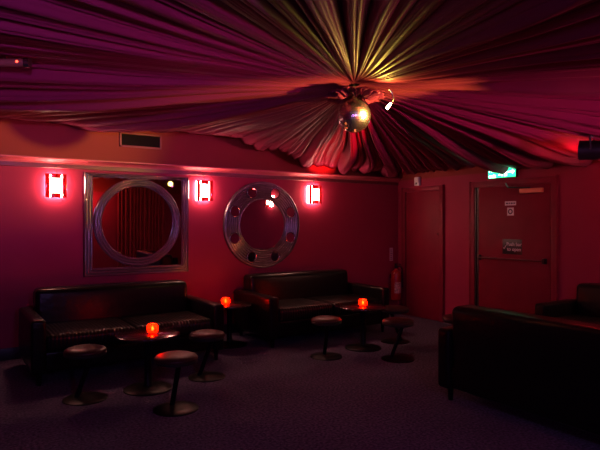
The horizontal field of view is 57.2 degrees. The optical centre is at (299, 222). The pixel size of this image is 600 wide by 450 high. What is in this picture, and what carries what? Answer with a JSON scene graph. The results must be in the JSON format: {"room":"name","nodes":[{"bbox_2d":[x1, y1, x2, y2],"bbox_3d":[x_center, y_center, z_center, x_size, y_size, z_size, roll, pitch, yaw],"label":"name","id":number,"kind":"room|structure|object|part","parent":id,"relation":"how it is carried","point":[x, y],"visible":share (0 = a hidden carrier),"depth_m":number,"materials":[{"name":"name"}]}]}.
{"room":"entertainment venue","nodes":[
{"label":"entertainment venue","id":0,"kind":"room"},
{"bbox_2d":[0,118,397,348],"bbox_3d":[-2.333,0.000,6.691,9.650,3.000,0.150,0,0,-33],"label":"wall","id":1,"kind":"structure","parent":0,"point":[354,229],"depth_m":7.20,"materials":[{"name":"paint"}]},
{"bbox_2d":[45,165,66,197],"bbox_3d":[-2.781,-0.474,6.253,0.224,0.372,0.098,0,0,-33],"label":"wall sconce","id":2,"kind":"object","parent":1,"relation":"attached to","point":[55,184],"visible":1,"depth_m":6.22,"materials":[{"name":"white glass"}]},
{"bbox_3d":[-2.766,-0.423,6.231,0.148,0.180,0.008,0,0,-33],"label":"opal glass","id":3,"kind":"part","parent":2,"relation":"part of","materials":[{"name":"beige glass"}]},
{"bbox_2d":[0,323,244,360],"bbox_3d":[-2.288,1.435,6.620,9.350,0.130,0.018,0,0,-33],"label":"baseboard","id":4,"kind":"structure","parent":1,"relation":"attached to","point":[11,353],"depth_m":6.05,"materials":[{"name":"black"}]},
{"bbox_2d":[83,172,188,276],"bbox_3d":[-1.985,0.020,6.787,1.298,1.234,0.050,0,1,-33],"label":"square mirror","id":5,"kind":"object","parent":1,"relation":"attached to","point":[133,224],"visible":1,"depth_m":6.76,"materials":[{"name":"silver glass"}]},
{"bbox_2d":[120,132,161,149],"bbox_3d":[-1.973,-1.020,6.824,0.520,0.180,0.018,0,0,-33],"label":"air vent","id":6,"kind":"object","parent":1,"relation":"in","point":[127,139],"visible":0.93,"depth_m":6.82,"materials":[{"name":"black metal"}]},
{"bbox_2d":[0,154,401,184],"bbox_3d":[-2.267,-0.707,6.588,9.350,0.062,0.095,0,0,-33],"label":"trim","id":7,"kind":"structure","parent":1,"relation":"attached to","point":[13,158],"depth_m":7.05,"materials":[{"name":"paint"}]},
{"bbox_2d":[196,175,212,200],"bbox_3d":[-1.267,-0.474,7.233,0.224,0.372,0.098,0,0,-33],"label":"wall sconce","id":8,"kind":"object","parent":1,"relation":"attached to","point":[204,190],"visible":1,"depth_m":7.21,"materials":[{"name":"white glass"}]},
{"bbox_3d":[-1.252,-0.423,7.210,0.148,0.180,0.008,0,0,-33],"label":"opal glass","id":9,"kind":"part","parent":8,"relation":"part of","materials":[{"name":"beige glass"}]},
{"bbox_2d":[223,182,299,267],"bbox_3d":[-0.518,0.025,7.736,1.216,1.216,0.048,0,1,-33],"label":"round mirror","id":10,"kind":"object","parent":1,"relation":"attached to","point":[261,222],"visible":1,"depth_m":7.72,"materials":[{"name":"silver glass"}]},
{"bbox_3d":[-0.887,0.210,7.486,0.134,0.134,0.006,0,1,-33],"label":"port glass","id":11,"kind":"part","parent":10,"relation":"part of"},
{"bbox_3d":[-0.885,-0.159,7.483,0.134,0.134,0.006,0,1,-33],"label":"port glass","id":12,"kind":"part","parent":10,"relation":"part of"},
{"bbox_3d":[-0.669,0.471,7.630,0.134,0.134,0.006,0,1,-33],"label":"port glass","id":13,"kind":"part","parent":10,"relation":"part of","materials":[{"name":"black glass"}]},
{"bbox_3d":[-0.664,-0.420,7.622,0.134,0.134,0.006,0,1,-33],"label":"port glass","id":14,"kind":"part","parent":10,"relation":"part of","materials":[{"name":"red mirror"}]},
{"bbox_2d":[240,200,283,249],"bbox_3d":[-0.528,0.025,7.752,0.740,0.740,0.010,0,1,-33],"label":"mirror glass","id":15,"kind":"object","parent":10,"relation":"attached to","point":[261,221],"depth_m":7.74,"materials":[{"name":"red"}]},
{"bbox_3d":[-0.359,0.471,7.830,0.134,0.134,0.006,0,1,-33],"label":"port glass","id":16,"kind":"part","parent":10,"relation":"part of","materials":[{"name":"black glass"}]},
{"bbox_3d":[-0.355,-0.420,7.823,0.134,0.134,0.006,0,1,-33],"label":"port glass","id":17,"kind":"part","parent":10,"relation":"part of","materials":[{"name":"red mirror"}]},
{"bbox_3d":[-0.139,0.210,7.970,0.134,0.134,0.006,0,1,-33],"label":"port glass","id":18,"kind":"part","parent":10,"relation":"part of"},
{"bbox_3d":[-0.137,-0.159,7.967,0.134,0.134,0.006,0,1,-33],"label":"port glass","id":19,"kind":"part","parent":10,"relation":"part of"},
{"bbox_2d":[0,0,599,177],"bbox_3d":[0.236,-0.937,2.719,9.230,0.571,9.190,0,0,-33],"label":"drape","id":20,"kind":"object","parent":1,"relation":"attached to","point":[495,86],"visible":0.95,"depth_m":4.10,"materials":[{"name":"fabric"}]},
{"bbox_2d":[337,85,370,132],"bbox_3d":[0.471,-0.999,4.800,0.290,0.418,0.290,0,0,-33],"label":"ball","id":21,"kind":"object","parent":20,"relation":"hanging from","point":[353,116],"visible":1,"depth_m":4.70,"materials":[{"name":"silver glass"}]},
{"bbox_2d":[386,89,393,108],"bbox_3d":[0.750,-1.033,4.589,0.072,0.171,0.024,0,0,1],"label":"lamp","id":22,"kind":"object","parent":20,"relation":"hanging from","point":[389,104],"visible":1,"depth_m":4.58,"materials":[{"name":"white"}]},
{"bbox_2d":[578,135,599,160],"bbox_3d":[2.870,-0.777,5.396,0.238,0.316,0.237,0,0,36],"label":"spotlight","id":23,"kind":"object","parent":20,"relation":"hanging from","point":[587,150],"visible":0.93,"depth_m":5.35,"materials":[{"name":"black plastic"}]},
{"bbox_2d":[307,180,321,203],"bbox_3d":[0.207,-0.474,8.186,0.224,0.372,0.098,0,0,-33],"label":"wall sconce","id":24,"kind":"object","parent":1,"relation":"attached to","point":[314,192],"visible":1,"depth_m":8.16,"materials":[{"name":"white glass"}]},
{"bbox_3d":[0.221,-0.423,8.164,0.148,0.180,0.008,0,0,-33],"label":"opal glass","id":25,"kind":"part","parent":24,"relation":"part of","materials":[{"name":"beige glass"}]},
{"bbox_2d":[390,248,392,260],"bbox_3d":[1.508,0.517,9.084,0.070,0.215,0.004,0,0,-33],"label":"notice","id":26,"kind":"object","parent":1,"relation":"attached to","point":[391,249],"visible":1,"depth_m":9.09,"materials":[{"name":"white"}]},
{"bbox_2d":[0,314,599,449],"bbox_3d":[0.236,1.560,2.719,9.650,0.120,9.610,0,0,-33],"label":"floor","id":27,"kind":"structure","parent":0,"point":[280,397],"depth_m":4.50,"materials":[{"name":"carpet"}]},
{"bbox_2d":[62,344,107,405],"bbox_3d":[-1.830,1.276,4.688,0.360,0.447,0.360,0,0,0],"label":"stool","id":28,"kind":"object","parent":27,"relation":"on","point":[82,351],"visible":1,"depth_m":4.63,"materials":[{"name":"brown leather"}]},
{"bbox_3d":[-1.840,1.308,4.688,0.170,0.379,0.042,0,0,0],"label":"slanted stem","id":29,"kind":"part","parent":28,"relation":"part of","materials":[{"name":"black metal"}]},
{"bbox_3d":[-1.830,1.490,4.688,0.360,0.020,0.360,0,0,0],"label":"plate","id":30,"kind":"part","parent":28,"relation":"part of","materials":[{"name":"black metal"}]},
{"bbox_2d":[19,280,223,385],"bbox_3d":[-1.898,1.092,5.916,1.932,0.816,1.012,0,0,-33],"label":"sofa","id":31,"kind":"object","parent":27,"relation":"on","point":[60,318],"visible":0.87,"depth_m":5.79,"materials":[{"name":"black leather"}]},
{"bbox_3d":[-2.650,1.140,5.431,0.142,0.512,1.008,0,0,-33],"label":"armrest","id":32,"kind":"part","parent":31,"relation":"part of","materials":[{"name":"black leather"}]},
{"bbox_3d":[-2.408,1.435,5.076,0.052,0.130,0.052,0,0,-33],"label":"leg","id":33,"kind":"part","parent":31,"relation":"part of","materials":[{"name":"black metal"}]},
{"bbox_2d":[46,317,134,351],"bbox_3d":[-2.171,1.115,5.575,0.824,0.188,0.736,0,0,-33],"label":"seat cushion","id":34,"kind":"object","parent":31,"relation":"on","point":[62,333],"depth_m":5.36,"materials":[{"name":"black leather"}]},
{"bbox_3d":[-2.091,1.040,6.214,1.656,0.712,0.290,0,0,-33],"label":"backrest","id":35,"kind":"part","parent":31,"relation":"part of","materials":[{"name":"black leather"}]},
{"bbox_2d":[120,311,211,336],"bbox_3d":[-1.474,1.115,6.026,0.824,0.188,0.736,0,0,-33],"label":"seat cushion","id":36,"kind":"object","parent":31,"relation":"on","point":[185,322],"depth_m":5.89,"materials":[{"name":"black leather"}]},
{"bbox_3d":[-1.147,1.140,6.404,0.142,0.512,1.008,0,0,-33],"label":"armrest","id":37,"kind":"part","parent":31,"relation":"part of","materials":[{"name":"black leather"}]},
{"bbox_3d":[-0.922,1.435,6.037,0.052,0.130,0.052,0,0,-33],"label":"leg","id":38,"kind":"part","parent":31,"relation":"part of","materials":[{"name":"black metal"}]},
{"bbox_2d":[115,328,179,395],"bbox_3d":[-1.374,1.249,4.971,0.566,0.502,0.566,0,0,-33],"label":"round table","id":39,"kind":"object","parent":27,"relation":"on","point":[149,387],"visible":0.97,"depth_m":4.93,"materials":[{"name":"brown wood"}]},
{"bbox_3d":[-1.374,1.483,4.971,0.428,0.034,0.428,0,0,-33],"label":"plate","id":40,"kind":"part","parent":39,"relation":"part of","materials":[{"name":"black metal"}]},
{"bbox_2d":[146,323,158,333],"bbox_3d":[-1.333,0.954,4.973,0.112,0.089,0.112,0,0,-33],"label":"candle holder","id":41,"kind":"object","parent":39,"relation":"on","point":[152,328],"visible":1,"depth_m":4.93,"materials":[{"name":"red glass"}]},
{"bbox_2d":[153,350,198,416],"bbox_3d":[-1.000,1.276,4.435,0.360,0.447,0.360,0,0,-38],"label":"stool","id":42,"kind":"object","parent":27,"relation":"on","point":[177,359],"visible":1,"depth_m":4.37,"materials":[{"name":"black leather"}]},
{"bbox_3d":[-1.006,1.308,4.443,0.042,0.379,0.170,0,0,-38],"label":"slanted stem","id":43,"kind":"part","parent":42,"relation":"part of","materials":[{"name":"black metal"}]},
{"bbox_3d":[-1.000,1.490,4.435,0.360,0.020,0.360,0,0,-38],"label":"plate","id":44,"kind":"part","parent":42,"relation":"part of","materials":[{"name":"black metal"}]},
{"bbox_2d":[188,329,225,381],"bbox_3d":[-0.906,1.276,5.357,0.360,0.447,0.360,0,0,0],"label":"stool","id":45,"kind":"object","parent":27,"relation":"on","point":[203,335],"visible":1,"depth_m":5.29,"materials":[{"name":"black leather"}]},
{"bbox_3d":[-0.916,1.308,5.357,0.170,0.379,0.042,0,0,0],"label":"slanted stem","id":46,"kind":"part","parent":45,"relation":"part of","materials":[{"name":"black metal"}]},
{"bbox_3d":[-0.906,1.490,5.357,0.360,0.020,0.360,0,0,0],"label":"plate","id":47,"kind":"part","parent":45,"relation":"part of","materials":[{"name":"black metal"}]},
{"bbox_2d":[217,301,251,348],"bbox_3d":[-0.869,1.249,6.774,0.566,0.502,0.566,0,0,34],"label":"round table","id":48,"kind":"object","parent":27,"relation":"on","point":[229,343],"visible":0.63,"depth_m":6.74,"materials":[{"name":"black wood"}]},
{"bbox_2d":[221,297,229,304],"bbox_3d":[-0.906,0.954,6.703,0.112,0.089,0.112,0,0,-33],"label":"candle holder","id":49,"kind":"object","parent":48,"relation":"on","point":[225,300],"visible":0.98,"depth_m":6.66,"materials":[{"name":"orange"}]},
{"bbox_3d":[-0.869,1.483,6.774,0.428,0.034,0.428,0,0,34],"label":"plate","id":50,"kind":"part","parent":48,"relation":"part of","materials":[{"name":"black metal"}]},
{"bbox_2d":[234,269,388,347],"bbox_3d":[0.171,1.092,7.468,1.912,0.816,1.012,0,0,-33],"label":"sofa","id":51,"kind":"object","parent":27,"relation":"on","point":[283,303],"visible":0.88,"depth_m":7.28,"materials":[{"name":"black leather"}]},
{"bbox_3d":[-0.574,1.140,6.989,0.142,0.512,1.008,0,0,-33],"label":"armrest","id":52,"kind":"part","parent":51,"relation":"part of","materials":[{"name":"black leather"}]},
{"bbox_3d":[-0.022,1.040,7.767,1.636,0.712,0.290,0,0,-33],"label":"backrest","id":53,"kind":"part","parent":51,"relation":"part of","materials":[{"name":"black leather"}]},
{"bbox_2d":[278,298,332,321],"bbox_3d":[-0.099,1.115,7.130,0.814,0.188,0.736,0,0,-33],"label":"seat cushion","id":54,"kind":"object","parent":51,"relation":"on","point":[289,309],"depth_m":6.87,"materials":[{"name":"black leather"}]},
{"bbox_2d":[306,294,380,314],"bbox_3d":[0.590,1.115,7.575,0.814,0.188,0.736,0,0,-33],"label":"seat cushion","id":55,"kind":"object","parent":51,"relation":"on","point":[335,300],"depth_m":7.45,"materials":[{"name":"black leather"}]},
{"bbox_3d":[0.913,1.140,7.951,0.142,0.512,1.008,0,0,-33],"label":"armrest","id":56,"kind":"part","parent":51,"relation":"part of","materials":[{"name":"black leather"}]},
{"bbox_2d":[310,315,341,360],"bbox_3d":[0.296,1.276,6.170,0.360,0.447,0.360,0,0,-16],"label":"stool","id":57,"kind":"object","parent":27,"relation":"on","point":[324,320],"visible":1,"depth_m":6.10,"materials":[{"name":"black metal"}]},
{"bbox_3d":[0.296,1.490,6.170,0.360,0.020,0.360,0,0,-16],"label":"plate","id":58,"kind":"part","parent":57,"relation":"part of","materials":[{"name":"black metal"}]},
{"bbox_3d":[0.293,1.308,6.180,0.042,0.379,0.170,0,0,-16],"label":"slanted stem","id":59,"kind":"part","parent":57,"relation":"part of","materials":[{"name":"black metal"}]},
{"bbox_2d":[340,303,386,351],"bbox_3d":[0.757,1.249,6.599,0.566,0.502,0.566,0,0,11],"label":"round table","id":60,"kind":"object","parent":27,"relation":"on","point":[362,346],"visible":0.98,"depth_m":6.57,"materials":[{"name":"black wood"}]},
{"bbox_2d":[358,299,367,306],"bbox_3d":[0.752,0.954,6.579,0.112,0.089,0.112,0,0,-33],"label":"candle holder","id":61,"kind":"object","parent":60,"relation":"on","point":[362,302],"visible":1,"depth_m":6.54,"materials":[{"name":"orange"}]},
{"bbox_3d":[0.757,1.483,6.599,0.428,0.034,0.428,0,0,11],"label":"plate","id":62,"kind":"part","parent":60,"relation":"part of","materials":[{"name":"black metal"}]},
{"bbox_2d":[381,305,409,343],"bbox_3d":[1.206,1.276,6.973,0.360,0.447,0.360,0,0,14],"label":"stool","id":63,"kind":"object","parent":27,"relation":"on","point":[391,309],"visible":0.91,"depth_m":6.88,"materials":[{"name":"black leather"}]},
{"bbox_3d":[1.206,1.490,6.973,0.360,0.020,0.360,0,0,14],"label":"plate","id":64,"kind":"part","parent":63,"relation":"part of","materials":[{"name":"black metal"}]},
{"bbox_3d":[1.215,1.308,6.971,0.170,0.379,0.042,0,0,14],"label":"slanted stem","id":65,"kind":"part","parent":63,"relation":"part of","materials":[{"name":"black metal"}]},
{"bbox_2d":[381,317,413,362],"bbox_3d":[1.079,1.276,6.065,0.360,0.447,0.360,0,0,0],"label":"stool","id":66,"kind":"object","parent":27,"relation":"on","point":[395,322],"visible":1,"depth_m":6.01,"materials":[{"name":"black metal"}]},
{"bbox_3d":[1.069,1.308,6.065,0.170,0.379,0.042,0,0,0],"label":"slanted stem","id":67,"kind":"part","parent":66,"relation":"part of","materials":[{"name":"black metal"}]},
{"bbox_3d":[1.079,1.490,6.065,0.360,0.020,0.360,0,0,0],"label":"plate","id":68,"kind":"part","parent":66,"relation":"part of","materials":[{"name":"black metal"}]},
{"bbox_2d":[442,314,451,322],"bbox_3d":[1.804,1.276,6.288,0.360,0.447,0.360,0,0,-29],"label":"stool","id":69,"kind":"object","parent":27,"relation":"on","point":[447,318],"visible":0.23,"depth_m":6.22,"materials":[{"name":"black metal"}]},
{"bbox_2d":[438,305,599,435],"bbox_3d":[2.098,1.092,4.144,0.992,0.816,1.932,0,0,-33],"label":"sofa","id":70,"kind":"object","parent":27,"relation":"on","point":[546,367],"visible":1,"depth_m":3.98,"materials":[{"name":"black leather"}]},
{"bbox_3d":[1.610,1.140,4.894,0.988,0.512,0.142,0,0,-33],"label":"armrest","id":71,"kind":"part","parent":70,"relation":"part of","materials":[{"name":"black leather"}]},
{"bbox_3d":[1.279,1.435,4.669,0.052,0.130,0.052,0,0,-33],"label":"leg","id":72,"kind":"part","parent":70,"relation":"part of","materials":[{"name":"black metal"}]},
{"bbox_2d":[535,283,599,324],"bbox_3d":[3.458,1.092,5.513,0.842,0.816,1.932,0,0,-33],"label":"sofa","id":73,"kind":"object","parent":27,"relation":"on","point":[585,307],"visible":0.38,"depth_m":6.13,"materials":[{"name":"black leather"}]},
{"bbox_3d":[2.974,1.140,6.265,0.838,0.512,0.142,0,0,-33],"label":"armrest","id":74,"kind":"part","parent":73,"relation":"part of","materials":[{"name":"black leather"}]},
{"bbox_2d":[555,314,599,324],"bbox_3d":[3.117,1.115,5.786,0.566,0.188,0.824,0,0,-33],"label":"seat cushion","id":75,"kind":"object","parent":73,"relation":"on","point":[588,318],"depth_m":5.97,"materials":[{"name":"black leather"}]},
{"bbox_3d":[3.685,1.040,5.659,0.290,0.712,1.656,0,0,-33],"label":"backrest","id":76,"kind":"part","parent":73,"relation":"part of","materials":[{"name":"black leather"}]},
{"bbox_2d":[398,160,599,320],"bbox_3d":[4.224,0.000,5.299,0.150,3.000,9.310,0,0,-33],"label":"wall","id":77,"kind":"structure","parent":0,"point":[578,186],"depth_m":6.77,"materials":[{"name":"paint"}]},
{"bbox_2d":[390,263,402,300],"bbox_3d":[1.566,0.962,8.998,0.206,0.597,0.169,0,0,25],"label":"fire extinguisher","id":78,"kind":"object","parent":77,"relation":"attached to","point":[396,276],"visible":1,"depth_m":8.93,"materials":[{"name":"red metal"}]},
{"bbox_2d":[414,177,420,185],"bbox_3d":[1.868,-0.662,8.759,0.048,0.135,0.104,0,0,-33],"label":"sensor","id":79,"kind":"object","parent":77,"relation":"attached to","point":[417,180],"visible":1,"depth_m":8.73,"materials":[{"name":"grey plastic"}]},
{"bbox_2d":[401,185,443,321],"bbox_3d":[1.925,0.461,8.677,0.042,2.078,0.896,0,0,-33],"label":"door","id":80,"kind":"structure","parent":77,"relation":"in","point":[422,213],"depth_m":8.66,"materials":[{"name":"paint"}]},
{"bbox_2d":[488,168,517,178],"bbox_3d":[2.729,-0.682,7.423,0.054,0.155,0.450,0,0,-33],"label":"exit sign","id":81,"kind":"object","parent":77,"relation":"attached to","point":[510,173],"visible":0.53,"depth_m":7.36,"materials":[{"name":"green plastic"}]},
{"bbox_2d":[469,175,557,313],"bbox_3d":[2.755,0.456,7.295,0.149,2.088,1.346,0,0,-33],"label":"door","id":82,"kind":"structure","parent":77,"relation":"in","point":[497,280],"depth_m":7.26,"materials":[{"name":"paint"}]},
{"bbox_2d":[507,208,513,215],"bbox_3d":[2.800,-0.152,7.320,0.005,0.105,0.100,0,0,-33],"label":"sign","id":83,"kind":"object","parent":82,"relation":"attached to","point":[510,211],"visible":1,"depth_m":7.32,"materials":[{"name":"white"}]},
{"bbox_2d":[505,201,515,205],"bbox_3d":[2.801,-0.263,7.320,0.004,0.055,0.170,0,0,-33],"label":"notice","id":84,"kind":"object","parent":82,"relation":"attached to","point":[506,202],"visible":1,"depth_m":7.32,"materials":[{"name":"white plastic"}]},
{"bbox_2d":[502,239,521,254],"bbox_3d":[2.812,0.315,7.298,0.011,0.200,0.296,0,0,-33],"label":"sign","id":85,"kind":"object","parent":82,"relation":"attached to","point":[509,246],"visible":1,"depth_m":7.29,"materials":[{"name":"black plastic"}]},
{"bbox_3d":[2.811,-0.491,7.177,0.115,0.093,0.372,0,0,-33],"label":"closer arm","id":86,"kind":"part","parent":82,"relation":"part of","materials":[{"name":"grey metal"}]},
{"bbox_3d":[0.236,-1.550,2.719,9.650,0.100,9.610,0,0,-33],"label":"ceiling","id":87,"kind":"structure","parent":0,"visible":0},
{"bbox_2d":[0,56,31,67],"bbox_3d":[-2.224,-1.244,3.596,0.912,0.453,0.068,0,0,0],"label":"bar","id":88,"kind":"object","parent":87,"relation":"hanging from","point":[26,62],"visible":0.98,"depth_m":3.58,"materials":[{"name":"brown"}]}
]}

